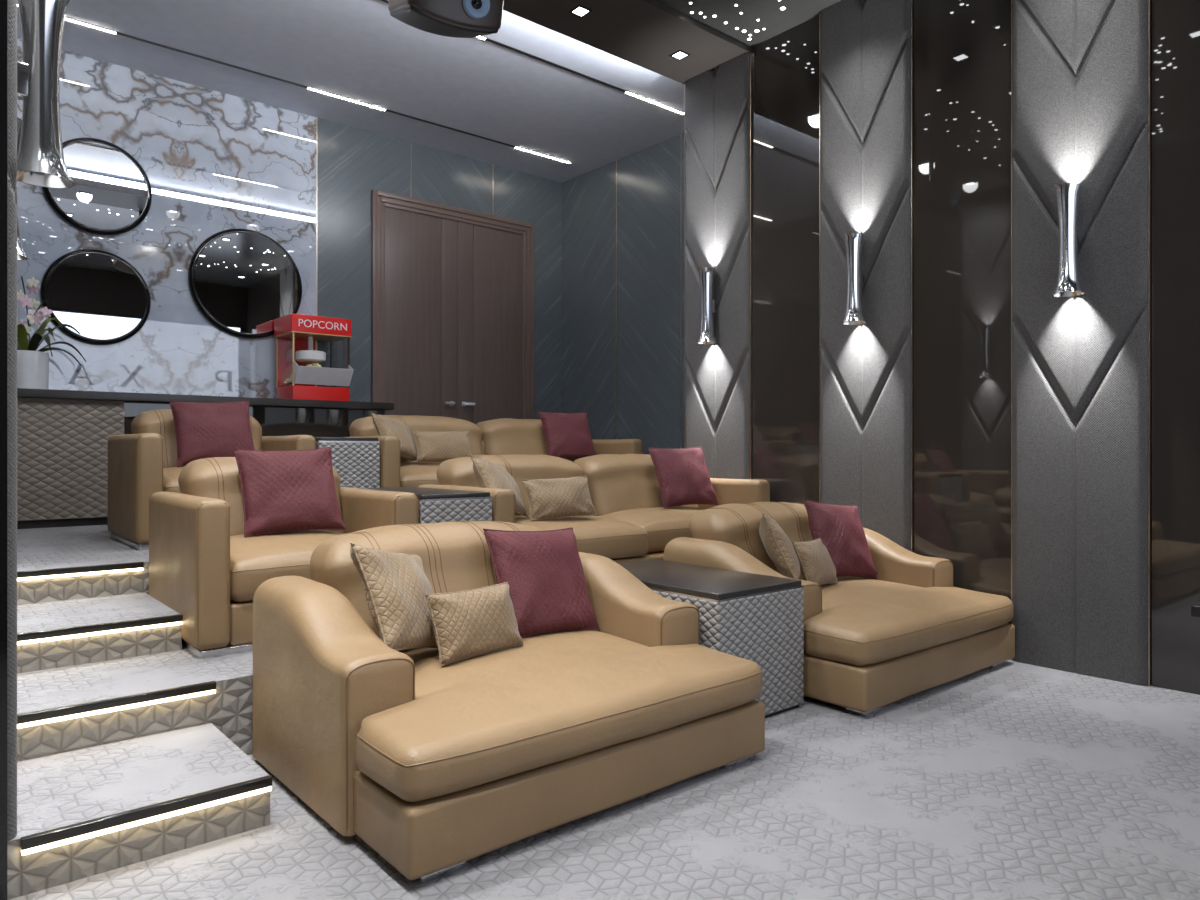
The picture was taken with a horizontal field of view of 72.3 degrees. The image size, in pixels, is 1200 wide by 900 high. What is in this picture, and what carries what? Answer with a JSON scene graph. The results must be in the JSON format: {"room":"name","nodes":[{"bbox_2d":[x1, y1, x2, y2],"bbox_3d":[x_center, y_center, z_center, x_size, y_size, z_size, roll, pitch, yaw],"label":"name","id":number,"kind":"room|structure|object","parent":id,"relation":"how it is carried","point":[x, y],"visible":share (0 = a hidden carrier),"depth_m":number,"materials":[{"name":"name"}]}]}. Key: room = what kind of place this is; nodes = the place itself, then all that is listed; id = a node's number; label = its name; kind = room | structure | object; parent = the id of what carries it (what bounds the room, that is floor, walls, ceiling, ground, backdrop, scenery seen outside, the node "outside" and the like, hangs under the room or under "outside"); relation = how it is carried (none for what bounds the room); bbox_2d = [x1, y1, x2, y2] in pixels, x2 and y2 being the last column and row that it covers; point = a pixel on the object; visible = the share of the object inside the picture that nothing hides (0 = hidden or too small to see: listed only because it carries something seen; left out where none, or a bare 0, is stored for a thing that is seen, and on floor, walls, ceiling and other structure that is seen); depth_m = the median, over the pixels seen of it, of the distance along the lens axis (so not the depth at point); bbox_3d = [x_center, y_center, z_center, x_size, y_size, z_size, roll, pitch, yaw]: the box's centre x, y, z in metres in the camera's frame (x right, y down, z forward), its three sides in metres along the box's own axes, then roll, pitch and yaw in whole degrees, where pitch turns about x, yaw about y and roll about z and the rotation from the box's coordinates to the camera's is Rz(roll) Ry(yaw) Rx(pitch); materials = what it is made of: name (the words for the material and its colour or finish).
{"room":"home theater","nodes":[
{"label":"home theater","id":0,"kind":"room"},
{"bbox_2d":[17,525,148,604],"bbox_3d":[-1.953,0.854,7.914,6.745,0.364,3.580,0,0,-40],"label":"stair step","id":1,"kind":"structure","parent":0,"point":[73,546],"depth_m":4.95,"materials":[{"name":"tile"}]},
{"bbox_2d":[17,562,143,580],"bbox_3d":[-3.035,0.693,4.644,0.805,0.049,0.029,0,0,-40],"label":"step light","id":2,"kind":"object","parent":1,"relation":"attached to","point":[134,566],"visible":1,"depth_m":4.68,"materials":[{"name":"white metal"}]},
{"bbox_2d":[17,388,393,528],"bbox_3d":[-3.980,0.076,8.101,3.883,1.192,0.678,0,0,-40],"label":"bar counter","id":3,"kind":"object","parent":1,"relation":"on","point":[63,436],"depth_m":7.25,"materials":[{"name":"grey leather"}]},
{"bbox_2d":[17,276,85,388],"bbox_3d":[-4.976,-1.015,7.229,0.739,0.991,0.684,0,0,6],"label":"potted orchid","id":4,"kind":"object","parent":3,"relation":"on","point":[32,365],"visible":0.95,"depth_m":7.15,"materials":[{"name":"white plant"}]},
{"bbox_2d":[17,388,393,410],"bbox_3d":[-3.980,-0.482,8.101,3.883,0.075,0.678,0,0,-40],"label":"countertop","id":5,"kind":"structure","parent":3,"relation":"on","point":[21,392],"depth_m":7.75,"materials":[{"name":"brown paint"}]},
{"bbox_2d":[274,313,353,400],"bbox_3d":[-3.053,-0.963,8.792,0.649,0.885,0.640,0,0,-40],"label":"machine","id":6,"kind":"object","parent":3,"relation":"on","point":[299,373],"visible":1,"depth_m":8.69,"materials":[{"name":"red metal"}]},
{"bbox_2d":[295,350,325,362],"bbox_3d":[-3.106,-1.002,8.813,0.310,0.105,0.310,0,0,-40],"label":"kettle","id":7,"kind":"object","parent":6,"relation":"on","point":[308,356],"depth_m":8.69,"materials":[{"name":"white metal"}]},
{"bbox_2d":[294,361,353,385],"bbox_3d":[-2.890,-0.802,8.603,0.590,0.235,0.140,0,0,-40],"label":"serving tray","id":8,"kind":"object","parent":6,"relation":"on","point":[302,374],"depth_m":8.58,"materials":[{"name":"white metal"}]},
{"bbox_2d":[107,409,315,549],"bbox_3d":[-2.978,0.171,6.287,1.224,1.003,1.116,0,0,-40],"label":"armchair","id":9,"kind":"object","parent":1,"relation":"on","point":[142,463],"visible":0.35,"depth_m":5.85,"materials":[{"name":"leather"}]},
{"bbox_2d":[163,466,183,492],"bbox_3d":[-2.883,0.270,6.173,0.881,0.310,0.788,0,0,-40],"label":"seat cushion","id":10,"kind":"object","parent":9,"relation":"on","point":[170,473],"depth_m":5.72,"materials":[{"name":"beige leather"}]},
{"bbox_2d":[130,409,261,467],"bbox_3d":[-3.178,-0.048,6.523,0.934,0.565,0.496,0,0,-40],"label":"cushion","id":11,"kind":"object","parent":9,"relation":"on","point":[161,422],"depth_m":6.23,"materials":[{"name":"beige leather"}]},
{"bbox_2d":[169,400,254,466],"bbox_3d":[-2.953,-0.135,6.286,0.582,0.522,0.305,0,0,-35],"label":"throw pillow","id":12,"kind":"object","parent":9,"relation":"on","point":[203,430],"visible":0.83,"depth_m":6.21,"materials":[{"name":"red fabric"}]},
{"bbox_2d":[314,437,379,487],"bbox_3d":[-2.299,0.286,6.838,0.500,0.771,1.060,0,0,-40],"label":"console table","id":13,"kind":"object","parent":1,"relation":"on","point":[356,460],"visible":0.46,"depth_m":6.46,"materials":[{"name":"silver leather"}]},
{"bbox_2d":[348,415,642,487],"bbox_3d":[-1.005,0.169,7.950,2.886,1.005,1.117,0,0,-40],"label":"sofa","id":14,"kind":"object","parent":1,"relation":"on","point":[501,436],"visible":0.23,"depth_m":7.95,"materials":[{"name":"leather"}]},
{"bbox_2d":[371,412,416,460],"bbox_3d":[-1.780,-0.107,7.209,0.278,0.442,0.527,0,0,27],"label":"throw pillow","id":15,"kind":"object","parent":14,"relation":"on","point":[385,426],"visible":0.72,"depth_m":7.13,"materials":[{"name":"beige fabric"}]},
{"bbox_2d":[348,415,482,463],"bbox_3d":[-1.702,-0.046,7.765,1.292,0.569,0.494,0,0,-40],"label":"cushion","id":16,"kind":"object","parent":14,"relation":"on","point":[364,426],"depth_m":7.70,"materials":[{"name":"beige leather"}]},
{"bbox_2d":[400,463,440,486],"bbox_3d":[-1.396,0.270,7.428,1.269,0.310,0.789,0,0,-40],"label":"seat cushion","id":17,"kind":"object","parent":14,"relation":"on","point":[411,474],"depth_m":6.92,"materials":[{"name":"beige leather"}]},
{"bbox_2d":[412,431,471,462],"bbox_3d":[-1.408,-0.031,7.388,0.540,0.296,0.189,0,0,-28],"label":"throw pillow","id":18,"kind":"object","parent":14,"relation":"on","point":[430,446],"visible":0.91,"depth_m":7.31,"materials":[{"name":"beige fabric"}]},
{"bbox_2d":[476,418,579,461],"bbox_3d":[-0.709,-0.046,8.605,1.291,0.575,0.495,0,0,-40],"label":"cushion","id":19,"kind":"object","parent":14,"relation":"on","point":[501,436],"depth_m":8.29,"materials":[{"name":"beige leather"}]},
{"bbox_2d":[538,411,596,458],"bbox_3d":[-0.332,-0.150,8.503,0.571,0.506,0.287,0,0,-29],"label":"throw pillow","id":20,"kind":"object","parent":14,"relation":"on","point":[567,435],"visible":0.91,"depth_m":8.42,"materials":[{"name":"red fabric"}]},
{"bbox_2d":[17,38,316,397],"bbox_3d":[-4.537,-1.167,8.209,3.374,5.134,0.200,0,0,-40],"label":"wall","id":21,"kind":"structure","parent":0,"point":[213,161],"depth_m":8.30,"materials":[{"name":"white stone"}]},
{"bbox_2d":[40,249,150,344],"bbox_3d":[-4.786,-1.456,7.823,0.910,0.910,0.062,0,0,-40],"label":"round mirror","id":22,"kind":"object","parent":21,"relation":"attached to","point":[100,294],"visible":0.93,"depth_m":7.79,"materials":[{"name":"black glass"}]},
{"bbox_2d":[42,137,151,235],"bbox_3d":[-4.780,-2.510,7.828,0.916,0.916,0.062,0,0,-40],"label":"round mirror","id":23,"kind":"object","parent":21,"relation":"attached to","point":[111,194],"visible":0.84,"depth_m":7.83,"materials":[{"name":"silver glass"}]},
{"bbox_2d":[188,229,301,338],"bbox_3d":[-3.735,-1.763,8.709,1.160,1.160,0.062,0,0,-40],"label":"round mirror","id":24,"kind":"object","parent":21,"relation":"attached to","point":[241,281],"visible":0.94,"depth_m":8.66,"materials":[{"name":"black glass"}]},
{"bbox_2d":[17,0,684,181],"bbox_3d":[-1.876,-3.784,7.901,7.045,0.100,4.100,0,0,-40],"label":"ceiling","id":25,"kind":"structure","parent":0,"point":[356,50],"depth_m":8.12,"materials":[{"name":"white paint"}]},
{"bbox_2d":[17,4,571,163],"bbox_3d":[-2.719,-3.728,8.694,6.150,0.012,0.032,0,0,-40],"label":"track","id":26,"kind":"object","parent":25,"relation":"attached to","point":[66,18],"visible":0.91,"depth_m":8.36,"materials":[{"name":"black plastic"}]},
{"bbox_2d":[381,0,684,114],"bbox_3d":[-1.404,-3.728,7.135,6.150,0.012,0.032,0,0,-40],"label":"track","id":27,"kind":"object","parent":25,"relation":"attached to","point":[386,1],"visible":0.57,"depth_m":8.10,"materials":[{"name":"black plastic"}]},
{"bbox_2d":[317,118,561,418],"bbox_3d":[-1.842,-1.167,10.480,3.667,5.134,0.200,0,0,-40],"label":"wall","id":28,"kind":"structure","parent":0,"point":[352,162],"depth_m":9.79,"materials":[{"name":"stone"}]},
{"bbox_2d":[371,189,533,424],"bbox_3d":[-1.775,-1.188,10.344,2.310,3.720,0.094,0,0,-40],"label":"door","id":29,"kind":"structure","parent":28,"relation":"in","point":[414,241],"depth_m":10.30,"materials":[{"name":"brown wood"}]},
{"bbox_2d":[10,659,1199,899],"bbox_3d":[-0.530,1.460,5.112,8.580,0.120,10.100,0,0,-40],"label":"floor","id":30,"kind":"structure","parent":0,"point":[1013,780],"depth_m":3.04,"materials":[{"name":"carpet"}]},
{"bbox_2d":[7,723,269,899],"bbox_3d":[-1.790,1.309,3.108,0.800,0.182,0.780,0,0,-40],"label":"step","id":31,"kind":"structure","parent":30,"relation":"on","point":[58,790],"depth_m":2.95,"materials":[{"name":"carpet"}]},
{"bbox_2d":[17,647,252,761],"bbox_3d":[-1.438,1.218,7.303,6.745,0.364,5.180,0,0,-40],"label":"platform","id":32,"kind":"object","parent":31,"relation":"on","point":[229,709],"depth_m":3.64,"materials":[{"name":"carpet"}]},
{"bbox_2d":[17,593,181,672],"bbox_3d":[-2.773,0.945,4.313,0.850,0.182,0.870,0,0,-40],"label":"step","id":33,"kind":"structure","parent":32,"relation":"on","point":[107,609],"depth_m":4.14,"materials":[{"name":"carpet"}]},
{"bbox_2d":[17,614,182,644],"bbox_3d":[-2.471,0.875,3.982,0.815,0.049,0.029,0,0,-40],"label":"step light","id":34,"kind":"object","parent":33,"relation":"attached to","point":[163,621],"visible":1,"depth_m":3.99,"materials":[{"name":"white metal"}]},
{"bbox_2d":[17,681,215,728],"bbox_3d":[-2.014,1.056,3.413,0.780,0.049,0.029,0,0,-40],"label":"step light","id":35,"kind":"object","parent":32,"relation":"attached to","point":[45,716],"visible":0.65,"depth_m":3.40,"materials":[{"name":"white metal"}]},
{"bbox_2d":[149,456,418,658],"bbox_3d":[-1.879,0.534,4.859,1.224,1.003,1.115,0,0,-40],"label":"armchair","id":36,"kind":"object","parent":32,"relation":"on","point":[203,567],"visible":0.44,"depth_m":4.35,"materials":[{"name":"leather"}]},
{"bbox_2d":[178,457,344,535],"bbox_3d":[-2.077,0.316,5.096,0.933,0.566,0.494,0,0,-40],"label":"cushion","id":37,"kind":"object","parent":36,"relation":"on","point":[216,478],"depth_m":4.81,"materials":[{"name":"beige leather"}]},
{"bbox_2d":[230,530,342,601],"bbox_3d":[-1.784,0.634,4.746,0.879,0.306,0.788,0,0,-40],"label":"seat cushion","id":38,"kind":"object","parent":36,"relation":"on","point":[254,560],"depth_m":4.38,"materials":[{"name":"beige leather"}]},
{"bbox_2d":[233,447,345,537],"bbox_3d":[-1.839,0.236,4.873,0.573,0.513,0.309,0,0,-35],"label":"throw pillow","id":39,"kind":"object","parent":36,"relation":"on","point":[283,491],"visible":1,"depth_m":4.80,"materials":[{"name":"red fabric"}]},
{"bbox_2d":[363,487,491,524],"bbox_3d":[-1.206,0.650,5.405,0.500,0.771,1.060,0,0,-40],"label":"side table","id":40,"kind":"object","parent":32,"relation":"on","point":[435,504],"visible":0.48,"depth_m":5.02,"materials":[{"name":"silver"}]},
{"bbox_2d":[418,453,769,562],"bbox_3d":[0.037,0.532,6.473,2.766,1.007,1.116,0,0,-40],"label":"sofa","id":41,"kind":"object","parent":32,"relation":"on","point":[632,522],"visible":0.44,"depth_m":6.35,"materials":[{"name":"leather"}]},
{"bbox_2d":[470,455,528,517],"bbox_3d":[-0.701,0.260,5.758,0.284,0.449,0.534,0,0,23],"label":"throw pillow","id":42,"kind":"object","parent":41,"relation":"on","point":[488,474],"visible":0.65,"depth_m":5.65,"materials":[{"name":"beige fabric"}]},
{"bbox_2d":[436,455,583,516],"bbox_3d":[-0.638,0.319,6.310,1.232,0.568,0.490,0,0,-40],"label":"cushion","id":43,"kind":"object","parent":41,"relation":"on","point":[455,471],"depth_m":6.16,"materials":[{"name":"beige leather"}]},
{"bbox_2d":[521,475,596,520],"bbox_3d":[-0.289,0.342,5.929,0.534,0.308,0.200,0,0,-33],"label":"throw pillow","id":44,"kind":"object","parent":41,"relation":"on","point":[559,497],"visible":1,"depth_m":5.86,"materials":[{"name":"beige fabric"}]},
{"bbox_2d":[515,515,647,559],"bbox_3d":[-0.331,0.634,5.970,1.206,0.306,0.788,0,0,-40],"label":"seat cushion","id":45,"kind":"object","parent":41,"relation":"on","point":[613,539],"depth_m":5.85,"materials":[{"name":"beige leather"}]},
{"bbox_2d":[574,453,696,515],"bbox_3d":[0.310,0.317,7.109,1.229,0.577,0.493,0,0,-40],"label":"cushion","id":46,"kind":"object","parent":41,"relation":"on","point":[617,483],"depth_m":6.81,"materials":[{"name":"beige leather"}]},
{"bbox_2d":[599,507,701,552],"bbox_3d":[0.563,0.635,6.788,1.210,0.310,0.688,0,0,-40],"label":"seat cushion","id":47,"kind":"object","parent":41,"relation":"on","point":[662,525],"depth_m":6.43,"materials":[{"name":"beige leather"}]},
{"bbox_2d":[647,447,718,507],"bbox_3d":[0.711,0.224,7.011,0.567,0.510,0.291,0,0,-31],"label":"throw pillow","id":48,"kind":"object","parent":41,"relation":"on","point":[683,478],"visible":1,"depth_m":6.92,"materials":[{"name":"red fabric"}]},
{"bbox_2d":[21,775,271,855],"bbox_3d":[-1.517,1.238,2.812,0.765,0.049,0.029,0,0,-40],"label":"step light","id":49,"kind":"object","parent":31,"relation":"attached to","point":[56,837],"visible":1,"depth_m":2.77,"materials":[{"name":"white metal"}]},
{"bbox_2d":[253,520,764,882],"bbox_3d":[-0.416,0.887,3.736,1.830,1.026,1.590,0,0,-40],"label":"chaise lounge","id":50,"kind":"object","parent":30,"relation":"on","point":[435,768],"visible":0.75,"depth_m":3.19,"materials":[{"name":"beige leather"}]},
{"bbox_2d":[350,543,437,650],"bbox_3d":[-0.856,0.647,3.568,0.287,0.523,0.581,0,0,22],"label":"throw pillow","id":51,"kind":"object","parent":50,"relation":"on","point":[395,585],"visible":0.86,"depth_m":3.41,"materials":[{"name":"beige fabric"}]},
{"bbox_2d":[308,520,546,651],"bbox_3d":[-0.764,0.681,4.146,1.335,0.610,0.510,0,0,-40],"label":"cushion","id":52,"kind":"object","parent":50,"relation":"on","point":[455,555],"depth_m":3.95,"materials":[{"name":"beige leather"}]},
{"bbox_2d":[424,582,523,666],"bbox_3d":[-0.553,0.756,3.625,0.184,0.291,0.478,0,0,41],"label":"throw pillow","id":53,"kind":"object","parent":50,"relation":"on","point":[466,624],"visible":1,"depth_m":3.54,"materials":[{"name":"beige fabric"}]},
{"bbox_2d":[483,527,598,637],"bbox_3d":[-0.290,0.656,4.130,0.587,0.537,0.301,0,0,-39],"label":"throw pillow","id":54,"kind":"object","parent":50,"relation":"on","point":[543,571],"visible":0.89,"depth_m":4.05,"materials":[{"name":"red fabric"}]},
{"bbox_2d":[355,630,762,802],"bbox_3d":[-0.310,1.018,3.609,1.805,0.247,1.259,0,0,-40],"label":"seat cushion","id":55,"kind":"object","parent":50,"relation":"on","point":[474,727],"depth_m":3.11,"materials":[{"name":"beige leather"}]},
{"bbox_2d":[618,559,803,717],"bbox_3d":[0.462,1.054,4.699,0.700,0.691,1.190,0,0,-40],"label":"side table","id":56,"kind":"object","parent":30,"relation":"on","point":[758,618],"visible":0.48,"depth_m":4.30,"materials":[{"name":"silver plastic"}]},
{"bbox_2d":[663,501,1014,715],"bbox_3d":[1.555,0.887,5.397,1.830,1.026,1.590,0,0,-40],"label":"chaise lounge","id":57,"kind":"object","parent":30,"relation":"on","point":[870,644],"visible":0.56,"depth_m":4.92,"materials":[{"name":"beige leather"}]},
{"bbox_2d":[688,501,846,579],"bbox_3d":[1.207,0.681,5.808,1.335,0.610,0.510,0,0,-40],"label":"cushion","id":58,"kind":"object","parent":57,"relation":"on","point":[738,525],"depth_m":5.50,"materials":[{"name":"beige leather"}]},
{"bbox_2d":[759,514,799,578],"bbox_3d":[1.155,0.637,5.292,0.258,0.483,0.536,0,0,11],"label":"throw pillow","id":59,"kind":"object","parent":57,"relation":"on","point":[777,544],"visible":0.89,"depth_m":5.10,"materials":[{"name":"beige fabric"}]},
{"bbox_2d":[792,538,837,585],"bbox_3d":[1.412,0.739,5.392,0.179,0.301,0.432,0,0,39],"label":"throw pillow","id":60,"kind":"object","parent":57,"relation":"on","point":[817,566],"visible":0.88,"depth_m":5.28,"materials":[{"name":"beige fabric"}]},
{"bbox_2d":[803,499,876,578],"bbox_3d":[1.701,0.634,5.810,0.617,0.577,0.277,0,0,-33],"label":"throw pillow","id":61,"kind":"object","parent":57,"relation":"on","point":[840,529],"visible":0.9,"depth_m":5.72,"materials":[{"name":"red fabric"}]},
{"bbox_2d":[804,576,1013,666],"bbox_3d":[1.661,1.018,5.270,1.805,0.247,1.259,0,0,-40],"label":"seat cushion","id":62,"kind":"object","parent":57,"relation":"on","point":[883,621],"depth_m":4.75,"materials":[{"name":"beige leather"}]},
{"bbox_2d":[1191,602,1199,617],"bbox_3d":[2.002,0.907,2.296,0.780,0.985,0.390,0,0,-40],"label":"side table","id":63,"kind":"object","parent":30,"relation":"on","point":[1195,609],"visible":1,"depth_m":2.19,"materials":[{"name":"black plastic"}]},
{"bbox_2d":[562,132,684,453],"bbox_3d":[0.734,-1.167,10.114,0.200,5.134,3.680,0,0,-40],"label":"wall","id":64,"kind":"structure","parent":0,"point":[650,180],"depth_m":10.40,"materials":[{"name":"stone"}]},
{"bbox_2d":[616,160,616,438],"bbox_3d":[0.215,-1.531,10.579,0.014,4.406,0.008,0,0,-40],"label":"trim","id":65,"kind":"structure","parent":64,"relation":"attached to","point":[616,160],"depth_m":10.57,"materials":[{"name":"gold metal"}]},
{"bbox_2d":[503,0,752,83],"bbox_3d":[-1.030,-3.505,5.730,5.540,0.060,0.810,0,0,-40],"label":"ceiling","id":66,"kind":"structure","parent":0,"point":[643,33],"depth_m":6.83,"materials":[{"name":"paint"}]},
{"bbox_2d":[569,5,591,17],"bbox_3d":[-0.154,-3.471,6.497,0.130,0.008,0.130,0,0,-40],"label":"recessed light","id":67,"kind":"object","parent":66,"relation":"in","point":[580,11],"visible":1,"depth_m":6.50,"materials":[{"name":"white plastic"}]},
{"bbox_2d":[573,7,588,15],"bbox_3d":[-0.154,-3.473,6.497,0.100,0.004,0.100,0,0,-40],"label":"diffuser","id":68,"kind":"object","parent":67,"relation":"attached to","point":[578,11],"depth_m":6.50,"materials":[{"name":"white plastic"}]},
{"bbox_2d":[669,50,689,60],"bbox_3d":[0.702,-3.471,7.219,0.130,0.008,0.130,0,0,-40],"label":"recessed light","id":69,"kind":"object","parent":66,"relation":"in","point":[679,55],"visible":1,"depth_m":7.22,"materials":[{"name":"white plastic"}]},
{"bbox_2d":[673,52,686,58],"bbox_3d":[0.702,-3.473,7.219,0.100,0.004,0.100,0,0,-40],"label":"diffuser","id":70,"kind":"object","parent":69,"relation":"attached to","point":[677,55],"depth_m":7.22,"materials":[{"name":"white plastic"}]},
{"bbox_2d":[656,0,841,47],"bbox_3d":[0.320,-3.575,2.781,7.275,0.100,5.440,0,0,-40],"label":"ceiling","id":71,"kind":"structure","parent":0,"point":[775,21],"depth_m":6.65,"materials":[{"name":"black paint"}]},
{"bbox_2d":[388,0,503,37],"bbox_3d":[-0.950,-3.055,5.178,0.632,0.940,0.588,0,0,-30],"label":"ceiling projector","id":72,"kind":"object","parent":71,"relation":"attached to","point":[449,18],"visible":1,"depth_m":5.03,"materials":[{"name":"brown plastic"}]},
{"bbox_2d":[752,0,1151,683],"bbox_3d":[3.428,-1.200,5.911,1.499,5.200,6.220,0,0,-40],"label":"wall","id":73,"kind":"structure","parent":0,"point":[913,0],"depth_m":6.07,"materials":[{"name":"paint"}]},
{"bbox_2d":[685,52,751,478],"bbox_3d":[1.056,-1.219,7.469,0.050,4.506,0.798,0,0,-40],"label":"wall panel","id":74,"kind":"object","parent":73,"relation":"attached to","point":[718,101],"visible":0.8,"depth_m":7.38,"materials":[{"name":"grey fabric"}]},
{"bbox_2d":[696,267,717,343],"bbox_3d":[0.960,-1.307,7.388,0.204,0.684,0.188,0,0,-40],"label":"wall sconce","id":75,"kind":"object","parent":74,"relation":"attached to","point":[706,275],"visible":1,"depth_m":7.34,"materials":[{"name":"silver metal"}]},
{"bbox_2d":[753,15,818,503],"bbox_3d":[1.570,-1.244,6.919,0.030,4.561,0.700,0,0,-40],"label":"glass panel","id":76,"kind":"object","parent":73,"relation":"attached to","point":[786,64],"visible":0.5,"depth_m":6.90,"materials":[{"name":"black glass"}]},
{"bbox_2d":[819,0,912,551],"bbox_3d":[2.026,-1.062,6.318,0.050,4.920,0.798,0,0,-40],"label":"wall panel","id":77,"kind":"object","parent":73,"relation":"attached to","point":[866,46],"visible":0.78,"depth_m":6.26,"materials":[{"name":"grey fabric"}]},
{"bbox_2d":[841,233,866,324],"bbox_3d":[1.930,-1.307,6.238,0.204,0.684,0.188,0,0,-40],"label":"wall sconce","id":78,"kind":"object","parent":77,"relation":"attached to","point":[854,315],"visible":1,"depth_m":6.19,"materials":[{"name":"silver metal"}]},
{"bbox_2d":[914,0,1010,623],"bbox_3d":[2.540,-1.062,5.769,0.030,4.925,0.699,0,0,-40],"label":"glass panel","id":79,"kind":"object","parent":73,"relation":"attached to","point":[962,48],"visible":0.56,"depth_m":5.75,"materials":[{"name":"black glass"}]},
{"bbox_2d":[1011,0,1150,685],"bbox_3d":[2.996,-1.062,5.167,0.050,4.920,0.798,0,0,-40],"label":"wall panel","id":80,"kind":"object","parent":73,"relation":"attached to","point":[1081,69],"visible":0.98,"depth_m":5.12,"materials":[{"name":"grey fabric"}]},
{"bbox_2d":[1051,183,1085,296],"bbox_3d":[2.901,-1.307,5.086,0.204,0.684,0.188,0,0,-40],"label":"wall sconce","id":81,"kind":"object","parent":80,"relation":"attached to","point":[1068,284],"visible":1,"depth_m":5.04,"materials":[{"name":"silver metal"}]},
{"bbox_2d":[1152,0,1199,694],"bbox_3d":[3.984,-1.062,4.055,0.030,4.925,2.165,0,0,-40],"label":"glass panel","id":82,"kind":"object","parent":73,"relation":"attached to","point":[1175,23],"visible":1,"depth_m":4.78,"materials":[{"name":"black glass"}]},
{"bbox_3d":[-3.897,-1.200,4.700,0.299,5.200,5.990,0,0,-40],"label":"wall","id":83,"kind":"structure","parent":0,"visible":0},
{"bbox_2d":[0,0,6,899],"bbox_3d":[-1.961,-1.062,2.431,0.334,4.925,0.018,0,0,-40],"label":"trim","id":84,"kind":"structure","parent":83,"relation":"attached to","point":[3,3],"depth_m":2.53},
{"bbox_2d":[7,0,16,841],"bbox_3d":[-2.089,-1.153,2.850,0.050,4.738,0.785,0,0,-40],"label":"wall panel","id":85,"kind":"object","parent":83,"relation":"attached to","point":[11,4],"visible":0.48,"depth_m":2.56,"materials":[{"name":"grey fabric"}]},
{"bbox_2d":[16,0,74,187],"bbox_3d":[-1.993,-1.307,2.931,0.204,0.684,0.188,0,0,-40],"label":"wall sconce","id":86,"kind":"object","parent":85,"relation":"attached to","point":[40,157],"visible":0.97,"depth_m":2.89,"materials":[{"name":"silver metal"}]},
{"bbox_3d":[-3.058,-1.311,4.001,0.050,4.322,0.785,0,0,-40],"label":"wall panel","id":87,"kind":"object","parent":83,"relation":"attached to","visible":0},
{"bbox_2d":[16,117,28,259],"bbox_3d":[-2.963,-1.307,4.081,0.204,0.684,0.188,0,0,-40],"label":"wall sconce","id":88,"kind":"object","parent":87,"relation":"attached to","point":[21,255],"visible":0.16,"depth_m":4.09,"materials":[{"name":"silver metal"}]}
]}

